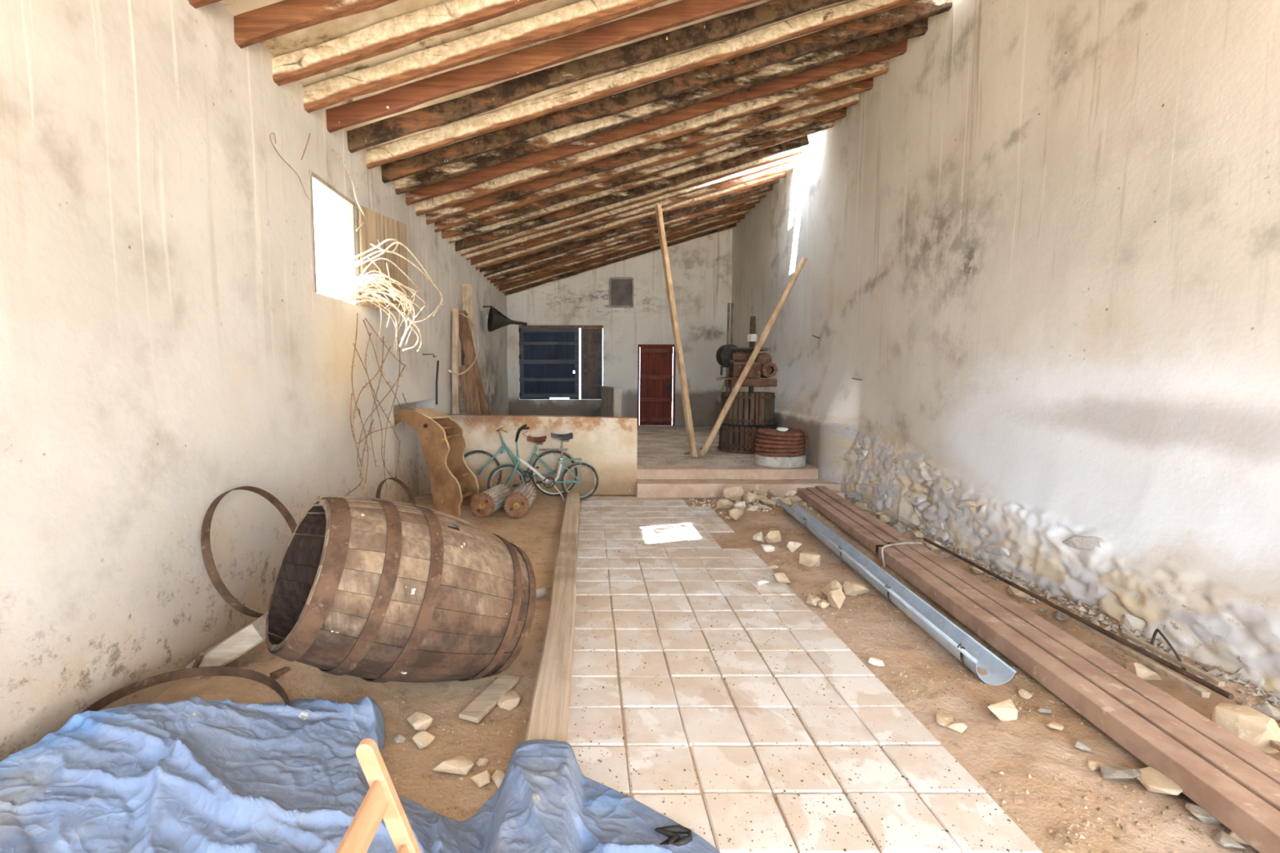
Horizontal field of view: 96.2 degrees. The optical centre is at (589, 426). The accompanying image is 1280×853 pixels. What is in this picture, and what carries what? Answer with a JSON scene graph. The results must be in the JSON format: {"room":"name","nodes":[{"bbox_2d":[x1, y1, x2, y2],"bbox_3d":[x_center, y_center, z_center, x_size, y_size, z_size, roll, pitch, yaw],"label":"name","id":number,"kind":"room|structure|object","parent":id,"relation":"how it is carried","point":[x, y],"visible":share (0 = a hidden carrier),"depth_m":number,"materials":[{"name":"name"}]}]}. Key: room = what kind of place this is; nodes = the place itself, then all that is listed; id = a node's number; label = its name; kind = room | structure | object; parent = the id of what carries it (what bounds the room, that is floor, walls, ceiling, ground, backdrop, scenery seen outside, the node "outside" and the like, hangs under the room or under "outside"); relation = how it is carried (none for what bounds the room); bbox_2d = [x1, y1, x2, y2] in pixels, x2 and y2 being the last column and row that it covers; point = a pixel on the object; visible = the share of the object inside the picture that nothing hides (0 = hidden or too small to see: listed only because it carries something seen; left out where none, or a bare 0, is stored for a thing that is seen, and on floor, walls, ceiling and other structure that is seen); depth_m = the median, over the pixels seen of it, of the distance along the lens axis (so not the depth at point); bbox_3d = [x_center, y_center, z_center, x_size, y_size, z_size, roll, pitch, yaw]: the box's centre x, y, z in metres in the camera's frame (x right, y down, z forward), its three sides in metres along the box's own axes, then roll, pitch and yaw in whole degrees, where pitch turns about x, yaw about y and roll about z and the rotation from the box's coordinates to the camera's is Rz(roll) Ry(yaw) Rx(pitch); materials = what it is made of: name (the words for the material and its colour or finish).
{"room":"farm building","nodes":[
{"label":"farm building","id":0,"kind":"room"},
{"bbox_2d":[0,0,508,762],"bbox_3d":[-2.289,-0.881,5.343,0.521,4.200,18.000,0,5,0],"label":"wall","id":1,"kind":"structure","parent":0,"point":[169,347],"depth_m":2.75,"materials":[{"name":"paint"}]},
{"bbox_2d":[200,486,297,617],"bbox_3d":[-1.890,0.706,3.266,0.307,0.724,0.753,0,5,0],"label":"hoop","id":2,"kind":"object","parent":1,"relation":"attached to","point":[211,568],"visible":0.65,"depth_m":2.97,"materials":[{"name":"metal"}]},
{"bbox_2d":[308,169,408,313],"bbox_3d":[-2.010,-1.501,4.952,0.181,0.875,1.501,1,5,9],"label":"window","id":3,"kind":"structure","parent":1,"relation":"in","point":[376,227],"depth_m":5.17,"materials":[{"name":"grey wood"}]},
{"bbox_2d":[328,146,365,231],"bbox_3d":[-1.982,-1.909,4.720,0.030,0.514,0.665,0,5,0],"label":"wire","id":4,"kind":"object","parent":3,"relation":"attached to","point":[329,148],"visible":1,"depth_m":4.80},
{"bbox_2d":[315,238,478,496],"bbox_3d":[-1.638,-0.584,6.527,0.896,2.221,4.497,1,5,9],"label":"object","id":5,"kind":"object","parent":1,"relation":"attached to","point":[334,289],"visible":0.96,"depth_m":4.92,"materials":[{"name":"wicker"}]},
{"bbox_2d":[482,306,527,331],"bbox_3d":[-1.655,-2.063,11.037,0.786,0.484,0.460,-4,6,-37],"label":"funnel","id":6,"kind":"object","parent":1,"relation":"attached to","point":[496,320],"visible":1,"depth_m":10.85,"materials":[{"name":"metal"}]},
{"bbox_2d":[446,413,637,494],"bbox_3d":[-0.710,0.371,7.753,2.680,1.075,0.264,0,5,0],"label":"wall partition","id":7,"kind":"structure","parent":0,"point":[608,444],"depth_m":7.65,"materials":[{"name":"paint"}]},
{"bbox_2d":[188,0,952,295],"bbox_3d":[0.710,-3.307,5.175,6.120,1.960,18.300,0,5,0],"label":"ceiling","id":8,"kind":"structure","parent":0,"point":[544,140],"depth_m":5.52,"materials":[{"name":"wood"}]},
{"bbox_2d":[601,386,622,417],"bbox_3d":[0.480,-0.396,13.268,0.179,1.058,2.126,-1,5,-6],"label":"wall","id":9,"kind":"structure","parent":0,"point":[611,397],"depth_m":12.45,"materials":[{"name":"paint"}]},
{"bbox_2d":[506,227,732,426],"bbox_3d":[0.710,-2.488,14.300,5.920,5.800,0.371,0,5,0],"label":"wall","id":10,"kind":"structure","parent":0,"point":[701,267],"depth_m":14.11,"materials":[{"name":"paint"}]},
{"bbox_2d":[518,325,603,399],"bbox_3d":[-0.738,-1.600,14.302,2.135,1.840,0.105,0,5,0],"label":"window","id":11,"kind":"structure","parent":10,"relation":"in","point":[548,355],"depth_m":14.28,"materials":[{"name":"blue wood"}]},
{"bbox_2d":[608,277,633,307],"bbox_3d":[0.770,-3.292,14.042,0.604,0.727,0.070,0,5,0],"label":"window","id":12,"kind":"structure","parent":10,"relation":"in","point":[620,289],"depth_m":14.03,"materials":[{"name":"grey metal"}]},
{"bbox_2d":[637,344,675,426],"bbox_3d":[1.660,-1.030,14.332,0.946,2.030,0.118,0,5,0],"label":"door","id":13,"kind":"structure","parent":10,"relation":"in","point":[655,366],"depth_m":14.31,"materials":[{"name":"red paint"}]},
{"bbox_2d":[151,493,1279,852],"bbox_3d":[0.600,1.347,2.179,5.900,0.192,11.100,0,5,0],"label":"floor","id":14,"kind":"structure","parent":0,"point":[726,727],"depth_m":2.73,"materials":[{"name":"ceramic"}]},
{"bbox_2d":[81,666,289,712],"bbox_3d":[-1.630,1.200,2.287,0.755,0.173,0.759,0,5,0],"label":"hoop","id":15,"kind":"object","parent":14,"relation":"on","point":[262,678],"visible":0.37,"depth_m":2.58,"materials":[{"name":"metal"}]},
{"bbox_2d":[186,612,267,679],"bbox_3d":[-1.833,1.125,2.951,0.386,0.288,0.197,0,5,-6],"label":"block","id":16,"kind":"object","parent":14,"relation":"on","point":[252,634],"visible":0.83,"depth_m":2.86,"materials":[{"name":"beige stone"}]},
{"bbox_2d":[191,652,204,667],"bbox_3d":[-1.951,1.179,2.839,0.103,0.131,0.022,2,6,21],"label":"splinter","id":17,"kind":"object","parent":16,"relation":"on","point":[201,655],"visible":0.66,"depth_m":2.82,"materials":[{"name":"brown wood"}]},
{"bbox_2d":[269,666,289,679],"bbox_3d":[-1.509,1.198,2.784,0.031,0.034,0.090,2,6,22],"label":"splinter","id":18,"kind":"object","parent":14,"relation":"on","point":[278,673],"visible":0.99,"depth_m":2.77,"materials":[{"name":"brown wood"}]},
{"bbox_2d":[0,695,719,852],"bbox_3d":[-0.738,1.237,2.037,2.550,0.362,1.278,0,5,0],"label":"tarp","id":19,"kind":"object","parent":14,"relation":"on","point":[193,775],"visible":0.91,"depth_m":1.93,"materials":[{"name":"blue plastic"}]},
{"bbox_2d":[335,737,421,852],"bbox_3d":[-0.226,1.098,1.042,0.538,0.826,0.445,0,5,0],"label":"wooden easel","id":20,"kind":"object","parent":14,"relation":"on","point":[381,801],"visible":1,"depth_m":1.21,"materials":[{"name":"brown wood"}]},
{"bbox_2d":[197,499,559,815],"bbox_3d":[-1.132,1.115,4.713,1.745,0.187,5.414,0,5,0],"label":"gravel","id":21,"kind":"object","parent":14,"relation":"on","point":[437,811],"visible":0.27,"depth_m":2.59,"materials":[{"name":"gravel"}]},
{"bbox_2d":[375,477,416,505],"bbox_3d":[-1.820,0.807,5.444,0.274,0.637,0.658,0,5,0],"label":"hoop","id":22,"kind":"object","parent":14,"relation":"on","point":[403,486],"visible":0.42,"depth_m":5.64,"materials":[{"name":"metal"}]},
{"bbox_2d":[265,496,536,683],"bbox_3d":[-0.902,0.827,2.853,1.255,1.043,0.837,-3,6,-34],"label":"barrel","id":23,"kind":"object","parent":14,"relation":"on","point":[370,589],"visible":1,"depth_m":2.56,"materials":[{"name":"brown wood"}]},
{"bbox_2d":[407,710,432,731],"bbox_3d":[-0.768,1.339,2.596,0.094,0.064,0.097,-4,7,-38],"label":"stone","id":24,"kind":"object","parent":14,"relation":"on","point":[419,721],"visible":0.95,"depth_m":2.57,"materials":[{"name":"stone"}]},
{"bbox_2d":[412,729,435,749],"bbox_3d":[-0.729,1.360,2.485,0.088,0.053,0.089,2,5,17],"label":"stone","id":25,"kind":"object","parent":14,"relation":"on","point":[423,739],"visible":1,"depth_m":2.47,"materials":[{"name":"stone"}]},
{"bbox_2d":[395,408,479,517],"bbox_3d":[-1.796,0.395,6.749,0.887,1.247,0.656,1,5,15],"label":"wooden shelf","id":26,"kind":"object","parent":14,"relation":"on","point":[443,442],"visible":0.98,"depth_m":6.45,"materials":[{"name":"brown wood"}]},
{"bbox_2d":[432,755,473,775],"bbox_3d":[-0.546,1.372,2.300,0.140,0.055,0.111,-4,7,-40],"label":"stone","id":27,"kind":"object","parent":14,"relation":"on","point":[460,765],"visible":1,"depth_m":2.29,"materials":[{"name":"stone"}]},
{"bbox_2d":[471,770,489,787],"bbox_3d":[-0.425,1.386,2.242,0.067,0.040,0.060,-3,6,-31],"label":"stone","id":28,"kind":"object","parent":14,"relation":"on","point":[482,779],"visible":1,"depth_m":2.23,"materials":[{"name":"stone"}]},
{"bbox_2d":[458,673,519,723],"bbox_3d":[-0.487,1.331,2.818,0.106,0.026,0.392,2,6,22],"label":"board","id":29,"kind":"object","parent":14,"relation":"on","point":[485,702],"visible":0.99,"depth_m":2.78,"materials":[{"name":"grey wood"}]},
{"bbox_2d":[470,484,511,518],"bbox_3d":[-1.146,0.858,6.642,0.288,0.288,0.650,1,5,12],"label":"roller","id":30,"kind":"object","parent":14,"relation":"on","point":[483,504],"visible":0.98,"depth_m":6.39,"materials":[{"name":"brown wood"}]},
{"bbox_2d":[491,769,505,788],"bbox_3d":[-0.355,1.381,2.243,0.057,0.037,0.074,-5,7,-42],"label":"stone","id":31,"kind":"object","parent":14,"relation":"on","point":[497,777],"visible":0.68,"depth_m":2.23,"materials":[{"name":"stone"}]},
{"bbox_2d":[497,689,520,711],"bbox_3d":[-0.401,1.338,2.816,0.127,0.035,0.161,-4,6,-35],"label":"stone","id":32,"kind":"object","parent":14,"relation":"on","point":[509,700],"visible":0.84,"depth_m":2.77,"materials":[{"name":"stone"}]},
{"bbox_2d":[503,483,536,518],"bbox_3d":[-0.804,0.857,6.649,0.288,0.288,0.653,0,5,3],"label":"roller","id":33,"kind":"object","parent":14,"relation":"on","point":[517,504],"visible":1,"depth_m":6.38,"materials":[{"name":"brown wood"}]},
{"bbox_2d":[464,426,577,496],"bbox_3d":[-0.971,0.465,7.553,1.562,0.918,0.533,-1,5,-16],"label":"bicycle","id":34,"kind":"object","parent":14,"relation":"on","point":[540,439],"visible":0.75,"depth_m":7.51,"materials":[{"name":"metal"}]},
{"bbox_2d":[536,586,547,599],"bbox_3d":[-0.354,1.194,4.097,0.094,0.079,0.072,-2,5,-18],"label":"stone","id":35,"kind":"object","parent":14,"relation":"on","point":[541,593],"visible":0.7,"depth_m":4.07,"materials":[{"name":"grey stone"}]},
{"bbox_2d":[487,424,598,501],"bbox_3d":[-0.585,0.469,7.197,1.385,0.970,0.534,0,5,0],"label":"bicycle","id":36,"kind":"object","parent":14,"relation":"on","point":[566,437],"visible":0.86,"depth_m":7.22,"materials":[{"name":"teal metal"}]},
{"bbox_2d":[524,493,579,742],"bbox_3d":[-0.191,1.140,4.630,0.181,0.145,5.220,0,5,0],"label":"plank","id":37,"kind":"object","parent":14,"relation":"on","point":[548,715],"visible":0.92,"depth_m":3.13,"materials":[{"name":"wood"}]},
{"bbox_2d":[716,498,733,509],"bbox_3d":[1.611,0.927,6.852,0.180,0.132,0.156,-3,6,-33],"label":"stone","id":38,"kind":"object","parent":14,"relation":"on","point":[724,504],"visible":0.91,"depth_m":6.80,"materials":[{"name":"stone"}]},
{"bbox_2d":[723,484,744,501],"bbox_3d":[1.806,0.843,7.214,0.274,0.212,0.179,0,5,0],"label":"stone","id":39,"kind":"object","parent":14,"relation":"on","point":[731,492],"visible":0.92,"depth_m":7.16,"materials":[{"name":"stone"}]},
{"bbox_2d":[728,506,743,519],"bbox_3d":[1.636,0.960,6.340,0.156,0.164,0.218,3,6,30],"label":"stone","id":40,"kind":"object","parent":14,"relation":"on","point":[736,513],"visible":1,"depth_m":6.26,"materials":[{"name":"stone"}]},
{"bbox_2d":[742,492,756,503],"bbox_3d":[1.954,0.872,7.014,0.129,0.147,0.180,-2,5,-21],"label":"stone","id":41,"kind":"object","parent":14,"relation":"on","point":[748,497],"visible":0.92,"depth_m":6.96,"materials":[{"name":"stone"}]},
{"bbox_2d":[688,493,819,519],"bbox_3d":[2.171,0.953,6.944,1.865,0.124,1.078,0,5,0],"label":"gravel","id":42,"kind":"object","parent":14,"relation":"on","point":[692,499],"visible":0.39,"depth_m":7.02,"materials":[{"name":"stone"}]},
{"bbox_2d":[764,530,781,542],"bbox_3d":[1.714,1.035,5.356,0.144,0.128,0.108,0,5,0],"label":"stone","id":43,"kind":"object","parent":14,"relation":"on","point":[773,536],"visible":1,"depth_m":5.32,"materials":[{"name":"stone"}]},
{"bbox_2d":[772,573,790,583],"bbox_3d":[1.487,1.175,4.432,0.121,0.077,0.159,0,5,0],"label":"stone","id":44,"kind":"object","parent":14,"relation":"on","point":[782,578],"visible":1,"depth_m":4.40,"materials":[{"name":"stone"}]},
{"bbox_2d":[786,541,801,552],"bbox_3d":[1.832,1.074,5.138,0.127,0.092,0.106,-4,6,-37],"label":"stone","id":45,"kind":"object","parent":14,"relation":"on","point":[792,547],"visible":1,"depth_m":5.10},
{"bbox_2d":[574,500,1033,852],"bbox_3d":[0.727,1.207,4.419,1.599,0.011,5.799,0,5,0],"label":"crumbs","id":46,"kind":"object","parent":14,"relation":"on","point":[580,755],"visible":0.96,"depth_m":2.48,"materials":[{"name":"stone"}]},
{"bbox_2d":[799,551,820,566],"bbox_3d":[1.824,1.103,4.759,0.164,0.117,0.139,1,5,14],"label":"stone","id":47,"kind":"object","parent":14,"relation":"on","point":[806,558],"visible":0.99,"depth_m":4.71,"materials":[{"name":"stone"}]},
{"bbox_2d":[805,594,820,606],"bbox_3d":[1.564,1.219,4.006,0.076,0.063,0.086,-2,6,-23],"label":"stone","id":48,"kind":"object","parent":14,"relation":"on","point":[812,600],"visible":1,"depth_m":3.98,"materials":[{"name":"stone"}]},
{"bbox_2d":[821,580,842,595],"bbox_3d":[1.737,1.172,4.091,0.138,0.111,0.166,0,5,0],"label":"stone","id":49,"kind":"object","parent":14,"relation":"on","point":[832,584],"visible":0.55,"depth_m":4.09,"materials":[{"name":"stone"}]},
{"bbox_2d":[826,588,845,608],"bbox_3d":[1.701,1.182,3.944,0.118,0.126,0.138,0,5,0],"label":"stone","id":50,"kind":"object","parent":14,"relation":"on","point":[836,597],"visible":1,"depth_m":3.91,"materials":[{"name":"stone"}]},
{"bbox_2d":[796,488,886,553],"bbox_3d":[2.661,0.938,6.415,0.105,0.085,2.901,0,5,5],"label":"wooden plank","id":51,"kind":"object","parent":14,"relation":"on","point":[861,535],"visible":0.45,"depth_m":5.83,"materials":[{"name":"wood"}]},
{"bbox_2d":[806,487,898,544],"bbox_3d":[2.790,0.919,6.533,0.105,0.085,3.062,0,5,5],"label":"wooden plank","id":52,"kind":"object","parent":14,"relation":"on","point":[863,523],"visible":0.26,"depth_m":5.86,"materials":[{"name":"wood"}]},
{"bbox_2d":[842,581,868,595],"bbox_3d":[1.903,1.167,4.105,0.171,0.103,0.108,4,7,41],"label":"stone","id":53,"kind":"object","parent":14,"relation":"on","point":[852,588],"visible":1,"depth_m":4.08,"materials":[{"name":"stone"}]},
{"bbox_2d":[867,657,884,666],"bbox_3d":[1.586,1.307,3.172,0.046,0.032,0.078,-2,6,-24],"label":"stone","id":54,"kind":"object","parent":14,"relation":"on","point":[874,661],"visible":1,"depth_m":3.16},
{"bbox_2d":[777,497,1016,685],"bbox_3d":[2.183,1.073,4.826,0.231,0.176,3.828,0,5,4],"label":"gutter","id":55,"kind":"object","parent":14,"relation":"on","point":[972,655],"visible":1,"depth_m":3.73,"materials":[{"name":"metal"}]},
{"bbox_2d":[934,712,953,727],"bbox_3d":[1.627,1.351,2.623,0.073,0.035,0.082,0,5,0],"label":"stone","id":56,"kind":"object","parent":14,"relation":"on","point":[943,719],"visible":0.95,"depth_m":2.62,"materials":[{"name":"stone"}]},
{"bbox_2d":[946,721,967,733],"bbox_3d":[1.651,1.347,2.572,0.064,0.039,0.058,-3,6,-30],"label":"stone","id":57,"kind":"object","parent":14,"relation":"on","point":[960,727],"visible":1,"depth_m":2.56,"materials":[{"name":"stone"}]},
{"bbox_2d":[987,698,1017,721],"bbox_3d":[1.908,1.317,2.666,0.141,0.076,0.108,0,5,0],"label":"stone","id":58,"kind":"object","parent":14,"relation":"on","point":[1006,710],"visible":1,"depth_m":2.62,"materials":[{"name":"stone"}]},
{"bbox_2d":[729,497,1279,852],"bbox_3d":[2.386,1.177,4.368,1.750,0.119,6.120,0,5,0],"label":"gravel","id":59,"kind":"object","parent":14,"relation":"on","point":[1086,823],"visible":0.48,"depth_m":2.76,"materials":[{"name":"gravel"}]},
{"bbox_2d":[1007,585,1030,597],"bbox_3d":[3.023,1.161,4.021,0.112,0.070,0.122,1,5,13],"label":"stone","id":60,"kind":"object","parent":14,"relation":"on","point":[1011,590],"visible":0.72,"depth_m":4.00,"materials":[{"name":"stone"}]},
{"bbox_2d":[1017,688,1032,699],"bbox_3d":[2.142,1.319,2.819,0.069,0.027,0.058,-4,6,-35],"label":"stone","id":61,"kind":"object","parent":14,"relation":"on","point":[1022,692],"visible":1,"depth_m":2.81,"materials":[{"name":"stone"}]},
{"bbox_2d":[814,485,1279,784],"bbox_3d":[2.712,1.111,4.292,0.118,0.100,6.576,0,5,5],"label":"wooden plank","id":62,"kind":"object","parent":14,"relation":"on","point":[1257,759],"visible":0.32,"depth_m":2.85,"materials":[{"name":"wood"}]},
{"bbox_2d":[880,542,922,567],"bbox_3d":[2.604,1.064,4.812,0.485,0.167,0.082,-3,6,-27],"label":"wire","id":63,"kind":"object","parent":62,"relation":"attached to","point":[902,543],"visible":1,"depth_m":4.79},
{"bbox_2d":[1046,721,1063,730],"bbox_3d":[2.076,1.338,2.553,0.057,0.030,0.052,-3,6,-32],"label":"stone","id":64,"kind":"object","parent":14,"relation":"on","point":[1053,725],"visible":1,"depth_m":2.54,"materials":[{"name":"stone"}]},
{"bbox_2d":[1052,609,1066,621],"bbox_3d":[2.983,1.196,3.624,0.093,0.065,0.102,0,5,0],"label":"stone","id":65,"kind":"object","parent":14,"relation":"on","point":[1057,615],"visible":0.6,"depth_m":3.61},
{"bbox_2d":[844,494,1279,724],"bbox_3d":[3.049,1.101,4.773,0.529,0.103,5.332,0,5,0],"label":"gravel","id":66,"kind":"object","parent":14,"relation":"on","point":[1274,698],"visible":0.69,"depth_m":3.63,"materials":[{"name":"grey stone"}]},
{"bbox_2d":[878,546,1279,852],"bbox_3d":[2.328,1.238,2.932,0.118,0.100,3.835,0,5,5],"label":"wooden plank","id":67,"kind":"object","parent":14,"relation":"on","point":[1257,823],"visible":0.95,"depth_m":2.43,"materials":[{"name":"wood"}]},
{"bbox_2d":[1075,741,1091,751],"bbox_3d":[2.086,1.352,2.415,0.067,0.029,0.046,-4,6,-35],"label":"stone","id":68,"kind":"object","parent":14,"relation":"on","point":[1079,744],"visible":1,"depth_m":2.40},
{"bbox_2d":[889,544,1279,811],"bbox_3d":[2.463,1.229,2.972,0.118,0.100,3.915,0,5,5],"label":"wooden plank","id":69,"kind":"object","parent":14,"relation":"on","point":[1260,785],"visible":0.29,"depth_m":2.57,"materials":[{"name":"wood"}]},
{"bbox_2d":[1087,760,1102,771],"bbox_3d":[2.035,1.370,2.308,0.060,0.026,0.046,0,5,0],"label":"stone","id":70,"kind":"object","parent":14,"relation":"on","point":[1093,766],"visible":0.92,"depth_m":2.30,"materials":[{"name":"stone"}]},
{"bbox_2d":[1099,764,1141,778],"bbox_3d":[2.082,1.363,2.243,0.128,0.049,0.114,4,7,38],"label":"stone","id":71,"kind":"object","parent":14,"relation":"on","point":[1107,771],"visible":1,"depth_m":2.23,"materials":[{"name":"stone"}]},
{"bbox_2d":[1062,613,1210,697],"bbox_3d":[2.889,1.202,3.095,0.037,0.054,0.961,1,5,8],"label":"lath","id":72,"kind":"object","parent":14,"relation":"on","point":[1171,675],"visible":0.96,"depth_m":2.94,"materials":[{"name":"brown wood"}]},
{"bbox_2d":[923,537,1234,699],"bbox_3d":[2.939,1.111,3.840,0.033,0.042,2.553,0,5,2],"label":"rod","id":73,"kind":"object","parent":72,"relation":"on","point":[1168,664],"visible":1,"depth_m":3.23,"materials":[{"name":"metal"}]},
{"bbox_2d":[1124,662,1162,679],"bbox_3d":[2.836,1.260,2.937,0.130,0.093,0.164,2,6,25],"label":"stone","id":74,"kind":"object","parent":14,"relation":"on","point":[1144,672],"visible":0.73,"depth_m":2.89,"materials":[{"name":"stone"}]},
{"bbox_2d":[1136,766,1182,795],"bbox_3d":[2.167,1.360,2.175,0.113,0.049,0.133,0,5,0],"label":"stone","id":75,"kind":"object","parent":14,"relation":"on","point":[1154,781],"visible":0.97,"depth_m":2.16,"materials":[{"name":"stone"}]},
{"bbox_2d":[1122,632,1225,686],"bbox_3d":[2.979,1.185,2.943,0.030,0.042,0.554,1,5,7],"label":"lath","id":76,"kind":"object","parent":14,"relation":"on","point":[1168,656],"visible":1,"depth_m":2.89,"materials":[{"name":"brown wood"}]},
{"bbox_2d":[1150,628,1186,671],"bbox_3d":[3.006,1.151,2.991,0.044,0.141,0.334,2,6,22],"label":"wire","id":77,"kind":"object","parent":76,"relation":"on","point":[1157,630],"visible":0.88,"depth_m":2.96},
{"bbox_2d":[1185,802,1222,825],"bbox_3d":[2.188,1.384,2.033,0.099,0.039,0.080,3,6,27],"label":"stone","id":78,"kind":"object","parent":14,"relation":"on","point":[1201,814],"visible":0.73,"depth_m":2.02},
{"bbox_2d":[1213,831,1244,848],"bbox_3d":[2.132,1.389,1.918,0.062,0.034,0.070,1,5,15],"label":"stone","id":79,"kind":"object","parent":14,"relation":"on","point":[1222,837],"visible":1,"depth_m":1.90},
{"bbox_2d":[1228,831,1249,845],"bbox_3d":[2.220,1.387,1.934,0.085,0.035,0.060,-2,6,-22],"label":"stone","id":80,"kind":"object","parent":14,"relation":"on","point":[1232,834],"visible":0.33,"depth_m":1.93,"materials":[{"name":"stone"}]},
{"bbox_2d":[1210,702,1279,754],"bbox_3d":[2.811,1.289,2.446,0.206,0.155,0.198,0,5,0],"label":"stone","id":81,"kind":"object","parent":14,"relation":"on","point":[1255,728],"visible":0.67,"depth_m":2.40,"materials":[{"name":"stone"}]},
{"bbox_2d":[1250,702,1279,719],"bbox_3d":[2.991,1.262,2.521,0.112,0.083,0.102,0,5,0],"label":"stone","id":82,"kind":"object","parent":14,"relation":"on","point":[1265,708],"visible":0.64,"depth_m":2.50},
{"bbox_2d":[635,425,840,497],"bbox_3d":[0.650,0.451,11.001,5.600,0.350,7.128,0,5,0],"label":"raised platform","id":83,"kind":"structure","parent":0,"point":[681,479],"depth_m":7.79,"materials":[{"name":"concrete"}]},
{"bbox_2d":[452,308,458,413],"bbox_3d":[-1.950,-0.600,8.292,0.104,2.214,0.200,0,5,0],"label":"board","id":84,"kind":"object","parent":83,"relation":"on","point":[455,315],"visible":0.66,"depth_m":8.28,"materials":[{"name":"brown wood"}]},
{"bbox_2d":[458,386,466,413],"bbox_3d":[-1.927,-0.068,8.712,0.147,1.084,0.153,0,5,0],"label":"board","id":85,"kind":"object","parent":83,"relation":"on","point":[461,404],"visible":0.18,"depth_m":8.70,"materials":[{"name":"grey wood"}]},
{"bbox_2d":[462,284,474,364],"bbox_3d":[-1.867,-0.877,8.861,0.167,2.674,0.471,-1,5,-15],"label":"board","id":86,"kind":"object","parent":83,"relation":"on","point":[467,289],"visible":0.29,"depth_m":8.90,"materials":[{"name":"brown wood"}]},
{"bbox_2d":[457,364,481,414],"bbox_3d":[-1.690,-0.192,8.318,0.455,1.430,0.113,2,6,23],"label":"board","id":87,"kind":"object","parent":83,"relation":"on","point":[468,380],"visible":0.46,"depth_m":8.30,"materials":[{"name":"brown wood"}]},
{"bbox_2d":[458,310,491,414],"bbox_3d":[-1.667,-0.608,8.516,0.689,2.221,0.154,1,5,13],"label":"log","id":88,"kind":"object","parent":83,"relation":"on","point":[464,332],"visible":0.46,"depth_m":8.44,"materials":[{"name":"brown wood"}]},
{"bbox_2d":[475,376,487,414],"bbox_3d":[-1.566,-0.167,8.468,0.526,1.352,0.056,1,5,14],"label":"board","id":89,"kind":"object","parent":83,"relation":"on","point":[482,403],"visible":0.16,"depth_m":8.45,"materials":[{"name":"brown wood"}]},
{"bbox_2d":[654,204,697,457],"bbox_3d":[1.366,-1.610,9.178,0.096,4.102,1.309,-2,6,-22],"label":"pole","id":90,"kind":"object","parent":83,"relation":"on","point":[679,356],"visible":1,"depth_m":9.12,"materials":[{"name":"brown wood"}]},
{"bbox_2d":[638,431,805,468],"bbox_3d":[1.847,0.339,10.360,2.306,0.030,5.143,0,5,0],"label":"gravel","id":91,"kind":"object","parent":83,"relation":"on","point":[662,431],"visible":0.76,"depth_m":8.49,"materials":[{"name":"grey stone"}]},
{"bbox_2d":[715,302,777,453],"bbox_3d":[2.746,-0.824,9.572,1.196,2.470,1.021,2,6,25],"label":"press","id":92,"kind":"object","parent":83,"relation":"on","point":[750,411],"visible":0.89,"depth_m":9.37,"materials":[{"name":"wood"}]},
{"bbox_2d":[717,444,755,453],"bbox_3d":[2.660,0.374,9.732,0.960,0.055,0.960,0,5,0],"label":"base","id":93,"kind":"object","parent":92,"relation":"on","point":[722,448],"depth_m":9.36,"materials":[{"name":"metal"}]},
{"bbox_2d":[698,256,807,457],"bbox_3d":[2.555,-1.101,8.935,1.789,3.123,0.100,-1,5,-15],"label":"pole","id":94,"kind":"object","parent":83,"relation":"on","point":[761,341],"visible":1,"depth_m":8.90,"materials":[{"name":"brown wood"}]},
{"bbox_2d":[754,453,805,467],"bbox_3d":[2.715,0.464,8.194,0.704,0.150,0.704,0,5,0],"label":"stone","id":95,"kind":"object","parent":83,"relation":"on","point":[797,461],"visible":0.68,"depth_m":7.89,"materials":[{"name":"stone"}]},
{"bbox_2d":[754,449,804,457],"bbox_3d":[2.713,0.363,8.178,0.687,0.080,0.689,0,5,0],"label":"mat","id":96,"kind":"object","parent":95,"relation":"on","point":[759,453],"visible":0.49,"depth_m":7.89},
{"bbox_2d":[754,445,804,453],"bbox_3d":[2.705,0.308,8.179,0.693,0.069,0.692,0,5,0],"label":"mat","id":97,"kind":"object","parent":96,"relation":"on","point":[757,448],"visible":0.52,"depth_m":7.89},
{"bbox_2d":[754,441,804,448],"bbox_3d":[2.706,0.254,8.177,0.688,0.058,0.687,0,5,0],"label":"mat","id":98,"kind":"object","parent":97,"relation":"on","point":[757,444],"visible":0.56,"depth_m":7.89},
{"bbox_2d":[755,436,804,444],"bbox_3d":[2.707,0.199,8.169,0.669,0.068,0.669,0,5,0],"label":"mat","id":99,"kind":"object","parent":98,"relation":"on","point":[757,439],"visible":0.59,"depth_m":7.89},
{"bbox_2d":[755,432,804,440],"bbox_3d":[2.716,0.142,8.170,0.663,0.080,0.665,0,5,0],"label":"mat","id":100,"kind":"object","parent":99,"relation":"on","point":[758,435],"visible":0.63,"depth_m":7.90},
{"bbox_2d":[756,428,804,437],"bbox_3d":[2.712,0.089,8.153,0.638,0.090,0.638,0,5,0],"label":"mat","id":101,"kind":"object","parent":100,"relation":"on","point":[772,432],"visible":0.88,"depth_m":7.94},
{"bbox_2d":[786,426,808,448],"bbox_3d":[2.938,0.157,8.178,0.339,0.328,0.125,3,6,26],"label":"rope","id":102,"kind":"object","parent":101,"relation":"hanging from","point":[803,430],"visible":0.87,"depth_m":8.13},
{"bbox_2d":[715,0,1279,693],"bbox_3d":[3.534,-1.678,5.271,0.873,5.800,18.000,0,5,0],"label":"wall","id":103,"kind":"structure","parent":0,"point":[1029,322],"depth_m":4.18,"materials":[{"name":"paint"}]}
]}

